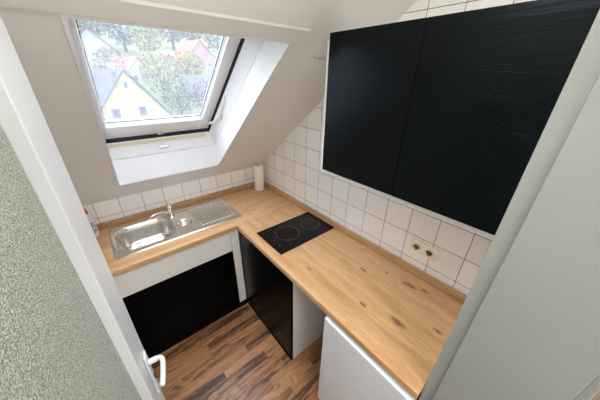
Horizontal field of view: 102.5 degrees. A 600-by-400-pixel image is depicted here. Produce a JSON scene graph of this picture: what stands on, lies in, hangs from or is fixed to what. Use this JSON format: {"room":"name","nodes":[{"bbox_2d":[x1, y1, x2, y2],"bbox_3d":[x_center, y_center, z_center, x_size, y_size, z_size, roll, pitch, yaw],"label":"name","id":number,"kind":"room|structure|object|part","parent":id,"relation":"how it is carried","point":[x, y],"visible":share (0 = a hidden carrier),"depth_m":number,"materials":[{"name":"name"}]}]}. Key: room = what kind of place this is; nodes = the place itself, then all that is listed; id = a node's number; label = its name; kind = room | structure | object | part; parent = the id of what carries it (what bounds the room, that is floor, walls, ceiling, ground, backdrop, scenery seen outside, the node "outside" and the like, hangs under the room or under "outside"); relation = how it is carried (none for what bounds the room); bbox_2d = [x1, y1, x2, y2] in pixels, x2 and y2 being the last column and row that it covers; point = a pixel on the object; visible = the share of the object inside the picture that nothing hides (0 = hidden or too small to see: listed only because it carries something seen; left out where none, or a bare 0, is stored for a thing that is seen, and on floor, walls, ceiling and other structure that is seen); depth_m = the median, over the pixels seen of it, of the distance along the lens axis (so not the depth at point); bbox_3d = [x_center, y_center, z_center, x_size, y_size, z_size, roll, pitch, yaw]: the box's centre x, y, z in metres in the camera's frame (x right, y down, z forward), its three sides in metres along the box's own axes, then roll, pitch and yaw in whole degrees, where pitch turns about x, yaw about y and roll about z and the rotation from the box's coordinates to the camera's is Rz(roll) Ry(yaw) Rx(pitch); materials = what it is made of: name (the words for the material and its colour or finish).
{"room":"kitchen","nodes":[
{"label":"kitchen","id":0,"kind":"room"},
{"bbox_2d":[83,167,253,259],"bbox_3d":[-1.032,0.307,2.389,1.740,1.130,0.120,-20,34,-35],"label":"wall","id":1,"kind":"structure","parent":0,"point":[108,210],"depth_m":2.03,"materials":[{"name":"tile"}]},
{"bbox_2d":[0,0,416,205],"bbox_3d":[-0.361,-0.421,1.129,1.740,1.808,2.878,-20,34,-35],"label":"ceiling","id":2,"kind":"structure","parent":0,"point":[296,87],"depth_m":1.07,"materials":[{"name":"paint"}]},
{"bbox_2d":[0,0,327,42],"bbox_3d":[-0.340,-0.543,0.631,1.030,0.131,0.168,-20,34,-35],"label":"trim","id":3,"kind":"structure","parent":2,"relation":"attached to","point":[285,20],"depth_m":0.72,"materials":[{"name":"paint"}]},
{"bbox_2d":[59,14,291,185],"bbox_3d":[-0.643,-0.453,1.277,0.818,0.968,1.053,-20,34,-35],"label":"window","id":4,"kind":"structure","parent":2,"relation":"attached to","point":[139,149],"depth_m":1.51,"materials":[{"name":"white plastic"}]},
{"bbox_3d":[-0.731,-0.604,1.297,0.639,0.592,0.728,-20,34,-35],"label":"sash","id":5,"kind":"part","parent":4,"relation":"part of","materials":[{"name":"white plastic"}]},
{"bbox_3d":[-0.670,-0.512,1.284,0.704,0.720,0.854,-20,34,-35],"label":"frame","id":6,"kind":"part","parent":4,"relation":"part of","materials":[{"name":"white plastic"}]},
{"bbox_3d":[-0.557,-0.606,1.629,0.292,0.214,0.036,25,35,38],"label":"stay arm","id":7,"kind":"part","parent":4,"relation":"part of","materials":[{"name":"white plastic"}]},
{"bbox_2d":[151,260,599,399],"bbox_3d":[0.163,1.494,1.454,3.800,0.100,3.770,-20,34,-35],"label":"floor","id":8,"kind":"structure","parent":0,"point":[234,357],"depth_m":1.81,"materials":[{"name":"laminate"}]},
{"bbox_2d":[113,230,247,358],"bbox_3d":[-0.992,0.626,2.063,0.848,0.860,0.544,-20,34,-35],"label":"base cabinet","id":9,"kind":"object","parent":8,"relation":"on","point":[167,300],"visible":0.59,"depth_m":1.82,"materials":[{"name":"white plastic"}]},
{"bbox_2d":[96,186,294,276],"bbox_3d":[-0.798,0.154,2.000,1.496,0.038,0.594,-20,34,-35],"label":"countertop","id":10,"kind":"structure","parent":9,"relation":"on","point":[252,204],"depth_m":1.83,"materials":[{"name":"brown wood"}]},
{"bbox_2d":[83,208,99,236],"bbox_3d":[-1.474,0.157,1.683,0.064,0.226,0.064,-20,34,-35],"label":"detergent bottle","id":11,"kind":"object","parent":10,"relation":"on","point":[92,222],"visible":0.4,"depth_m":1.68,"materials":[{"name":"white plastic"}]},
{"bbox_2d":[150,202,173,218],"bbox_3d":[-1.114,0.099,1.940,0.064,0.102,0.184,15,30,26],"label":"mixer tap","id":12,"kind":"object","parent":10,"relation":"on","point":[169,210],"visible":1,"depth_m":1.96,"materials":[{"name":"silver metal"}]},
{"bbox_3d":[-1.128,0.114,1.937,0.022,0.034,0.156,22,34,35],"label":"spout","id":13,"kind":"part","parent":12,"relation":"part of","materials":[{"name":"silver metal"}]},
{"bbox_2d":[108,198,241,259],"bbox_3d":[-0.955,0.241,1.933,0.881,0.154,0.421,-20,34,-35],"label":"sink","id":14,"kind":"object","parent":10,"relation":"in","point":[133,238],"visible":0.88,"depth_m":1.92,"materials":[{"name":"silver metal"}]},
{"bbox_2d":[96,182,253,229],"bbox_3d":[-0.981,0.013,2.176,1.492,0.047,0.019,-20,34,-35],"label":"upstand","id":15,"kind":"object","parent":10,"relation":"on","point":[104,225],"visible":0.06,"depth_m":2.08,"materials":[{"name":"brown wood"}]},
{"bbox_2d":[253,163,264,190],"bbox_3d":[-0.415,-0.230,2.431,0.101,0.262,0.101,-20,34,-35],"label":"paper towel roll","id":16,"kind":"object","parent":10,"relation":"on","point":[258,171],"visible":1,"depth_m":2.39,"materials":[{"name":"white paper"}]},
{"bbox_3d":[-0.532,0.585,2.087,0.064,0.795,0.020,-20,34,-35],"label":"corner post","id":17,"kind":"part","parent":9,"relation":"part of","materials":[{"name":"white plastic"}]},
{"bbox_2d":[239,231,326,360],"bbox_3d":[-0.064,0.655,2.034,0.552,0.860,0.668,-20,34,-35],"label":"base cabinet","id":18,"kind":"object","parent":8,"relation":"on","point":[292,318],"visible":0.43,"depth_m":1.80,"materials":[{"name":"white plastic"}]},
{"bbox_3d":[-0.268,0.702,1.868,0.020,0.793,0.668,-20,34,-35],"label":"door","id":19,"kind":"part","parent":18,"relation":"part of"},
{"bbox_2d":[237,204,462,399],"bbox_3d":[0.202,0.394,1.561,0.594,0.038,1.450,-20,34,-35],"label":"countertop","id":20,"kind":"structure","parent":18,"relation":"on","point":[403,322],"depth_m":1.28,"materials":[{"name":"brown wood"}]},
{"bbox_2d":[256,212,333,254],"bbox_3d":[-0.028,0.230,1.824,0.510,0.006,0.311,-20,34,-35],"label":"cooktop","id":21,"kind":"object","parent":20,"relation":"in","point":[283,237],"visible":1,"depth_m":1.80,"materials":[{"name":"black glass"}]},
{"bbox_2d":[264,181,465,302],"bbox_3d":[0.239,0.172,1.901,0.019,0.047,2.022,-20,34,-35],"label":"upstand","id":22,"kind":"object","parent":20,"relation":"on","point":[438,284],"visible":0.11,"depth_m":1.57,"materials":[{"name":"brown wood"}]},
{"bbox_2d":[318,315,422,399],"bbox_3d":[0.491,0.974,1.430,0.574,0.856,0.472,-20,34,-35],"label":"refrigerator","id":23,"kind":"object","parent":8,"relation":"on","point":[347,372],"visible":0.37,"depth_m":1.18,"materials":[{"name":"white plastic"}]},
{"bbox_2d":[262,0,532,295],"bbox_3d":[0.293,-0.120,1.813,0.120,2.450,2.050,-20,34,-35],"label":"wall","id":24,"kind":"structure","parent":0,"point":[294,168],"depth_m":1.52,"materials":[{"name":"tile"}]},
{"bbox_2d":[321,17,427,198],"bbox_3d":[0.382,-0.404,1.123,0.367,0.624,0.437,-20,34,-35],"label":"upper cabinet","id":25,"kind":"object","parent":24,"relation":"attached to","point":[371,72],"visible":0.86,"depth_m":0.96,"materials":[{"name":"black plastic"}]},
{"bbox_2d":[409,237,438,261],"bbox_3d":[0.689,0.279,1.351,0.022,0.082,0.154,-20,34,-35],"label":"double socket","id":26,"kind":"object","parent":24,"relation":"attached to","point":[429,252],"visible":1,"depth_m":1.34,"materials":[{"name":"beige plastic"}]},
{"bbox_2d":[391,0,599,239],"bbox_3d":[0.640,-0.259,0.847,0.367,0.624,0.370,-20,34,-35],"label":"upper cabinet","id":27,"kind":"object","parent":24,"relation":"attached to","point":[489,82],"visible":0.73,"depth_m":0.69,"materials":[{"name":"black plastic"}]},
{"bbox_3d":[0.443,0.507,0.592,3.800,2.450,0.255,-20,34,-35],"label":"wall","id":28,"kind":"structure","parent":0,"visible":0},
{"bbox_2d":[0,16,165,399],"bbox_3d":[-0.370,0.705,0.603,0.148,2.050,0.738,-16,31,-31],"label":"door","id":29,"kind":"structure","parent":28,"relation":"in","point":[68,332],"depth_m":0.42,"materials":[{"name":"paint"}]},
{"bbox_3d":[-0.378,0.617,0.553,0.006,1.689,0.433,-16,31,-31],"label":"glass pane","id":30,"kind":"part","parent":29,"relation":"part of","materials":[{"name":"green glass"}]},
{"bbox_3d":[-0.529,0.617,0.859,0.008,0.210,0.038,-16,31,-31],"label":"handle","id":31,"kind":"part","parent":29,"relation":"part of","materials":[{"name":"white plastic"}]},
{"bbox_3d":[-0.477,0.575,0.811,0.050,0.020,0.117,-16,31,-31],"label":"lever","id":32,"kind":"part","parent":29,"relation":"part of","materials":[{"name":"white plastic"}]},
{"bbox_2d":[419,10,599,399],"bbox_3d":[0.212,0.738,0.496,0.919,2.120,0.257,-20,34,-35],"label":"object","id":33,"kind":"structure","parent":28,"relation":"attached to","point":[527,325],"depth_m":0.54,"materials":[{"name":"grey paint"}]},
{"bbox_2d":[573,374,599,399],"bbox_3d":[0.301,0.756,0.386,1.035,2.190,0.020,-20,34,-35],"label":"trim","id":34,"kind":"structure","parent":28,"relation":"attached to","point":[593,387],"depth_m":0.54,"materials":[{"name":"grey paint"}]},
{"label":"outside","id":35,"kind":"structure","parent":0,"visible":0},
{"bbox_2d":[77,22,221,115],"bbox_3d":[-59.190,-77.387,106.554,252.000,60.026,264.000,-20,34,-35],"label":"hillside","id":36,"kind":"structure","parent":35,"point":[133,50],"depth_m":82.50,"materials":[{"name":"green plant"}]},
{"bbox_2d":[75,20,104,37],"bbox_3d":[-67.060,-54.620,75.918,10.150,10.485,10.254,-20,34,-35],"label":"tree","id":37,"kind":"object","parent":36,"relation":"on","point":[97,31],"visible":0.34,"depth_m":75.78,"materials":[{"name":"green plant"}]},
{"bbox_2d":[79,27,120,61],"bbox_3d":[-58.016,-43.252,68.231,10.700,8.324,10.600,-13,30,-25],"label":"house","id":38,"kind":"structure","parent":36,"relation":"on","point":[91,41],"depth_m":64.53,"materials":[{"name":"white paint"}]},
{"bbox_2d":[91,46,128,71],"bbox_3d":[-39.266,-26.720,50.531,6.101,9.244,6.077,-20,34,-35],"label":"tree","id":39,"kind":"object","parent":36,"relation":"on","point":[110,51],"visible":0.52,"depth_m":48.90,"materials":[{"name":"green plant"}]},
{"bbox_2d":[102,23,138,51],"bbox_3d":[-57.137,-53.346,77.165,10.132,10.557,10.255,-20,34,-35],"label":"tree","id":40,"kind":"object","parent":36,"relation":"on","point":[107,26],"visible":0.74,"depth_m":75.97,"materials":[{"name":"green plant"}]},
{"bbox_2d":[103,56,154,83],"bbox_3d":[-43.138,-32.257,60.133,9.600,6.120,7.900,11,29,19],"label":"house","id":41,"kind":"structure","parent":36,"relation":"on","point":[133,62],"depth_m":57.88,"materials":[{"name":"red tile"}]},
{"bbox_2d":[89,62,173,120],"bbox_3d":[-26.924,-13.554,35.218,12.600,11.186,11.500,19,32,32],"label":"house","id":42,"kind":"structure","parent":36,"relation":"on","point":[121,97],"depth_m":31.14,"materials":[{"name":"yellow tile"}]},
{"bbox_3d":[-23.274,-11.003,30.574,0.020,1.050,0.800,19,32,32],"label":"pane","id":43,"kind":"part","parent":42,"relation":"part of","materials":[{"name":"blue glass"}]},
{"bbox_3d":[-21.377,-12.154,32.880,0.020,1.050,0.800,19,32,32],"label":"pane","id":44,"kind":"part","parent":42,"relation":"part of","materials":[{"name":"blue glass"}]},
{"bbox_2d":[129,26,162,59],"bbox_3d":[-47.964,-49.927,75.852,9.176,10.468,9.238,-20,34,-35],"label":"tree","id":45,"kind":"object","parent":36,"relation":"on","point":[150,41],"visible":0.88,"depth_m":74.66,"materials":[{"name":"green plant"}]},
{"bbox_2d":[139,51,176,102],"bbox_3d":[-30.268,-26.206,51.941,7.402,10.300,7.376,-20,34,-35],"label":"tree","id":46,"kind":"object","parent":36,"relation":"on","point":[149,62],"visible":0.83,"depth_m":50.58,"materials":[{"name":"green plant"}]},
{"bbox_2d":[156,29,185,50],"bbox_3d":[-50.655,-65.571,94.438,10.876,12.231,10.961,-20,34,-35],"label":"tree","id":47,"kind":"object","parent":36,"relation":"on","point":[172,33],"visible":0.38,"depth_m":94.39,"materials":[{"name":"green plant"}]},
{"bbox_2d":[156,53,186,77],"bbox_3d":[-37.046,-39.151,70.626,7.900,6.120,8.600,-7,28,-15],"label":"house","id":48,"kind":"structure","parent":36,"relation":"on","point":[169,56],"depth_m":67.22,"materials":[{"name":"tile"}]},
{"bbox_2d":[160,74,195,114],"bbox_3d":[-23.146,-18.933,46.292,6.001,9.382,5.997,-20,34,-35],"label":"tree","id":49,"kind":"object","parent":36,"relation":"on","point":[174,86],"visible":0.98,"depth_m":45.14,"materials":[{"name":"green plant"}]},
{"bbox_2d":[171,49,201,78],"bbox_3d":[-28.779,-33.100,61.465,7.171,9.494,7.255,-20,34,-35],"label":"tree","id":50,"kind":"object","parent":36,"relation":"on","point":[186,67],"visible":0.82,"depth_m":60.49,"materials":[{"name":"green plant"}]},
{"bbox_2d":[182,32,203,40],"bbox_3d":[-48.329,-74.117,106.823,11.159,12.504,10.932,-20,34,-35],"label":"tree","id":51,"kind":"object","parent":36,"relation":"on","point":[190,35],"visible":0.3,"depth_m":106.76,"materials":[{"name":"green plant"}]},
{"bbox_2d":[173,39,215,71],"bbox_3d":[-35.651,-47.864,80.872,10.600,9.510,11.100,21,33,34],"label":"house","id":52,"kind":"structure","parent":36,"relation":"on","point":[197,47],"depth_m":78.33,"materials":[{"name":"red tile"}]},
{"bbox_2d":[179,75,210,105],"bbox_3d":[-23.381,-26.866,59.230,9.600,6.892,8.700,0,27,-1],"label":"house","id":53,"kind":"structure","parent":36,"relation":"on","point":[191,79],"depth_m":56.94,"materials":[{"name":"grey tile"}]},
{"bbox_2d":[187,55,203,74],"bbox_3d":[-29.561,-37.551,68.717,4.298,7.207,4.224,7,28,11],"label":"tree","id":54,"kind":"object","parent":36,"relation":"on","point":[201,62],"visible":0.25,"depth_m":68.05,"materials":[{"name":"green plant"}]},
{"bbox_2d":[191,79,208,107],"bbox_3d":[-19.387,-20.697,50.347,6.130,8.381,6.046,-20,34,-35],"label":"tree","id":55,"kind":"object","parent":36,"relation":"on","point":[197,95],"visible":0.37,"depth_m":48.56,"materials":[{"name":"green plant"}]},
{"bbox_2d":[203,34,221,52],"bbox_3d":[-34.121,-65.732,100.882,10.891,12.436,11.261,-20,34,-35],"label":"tree","id":56,"kind":"object","parent":36,"relation":"on","point":[213,38],"visible":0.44,"depth_m":99.42,"materials":[{"name":"green plant"}]}
]}

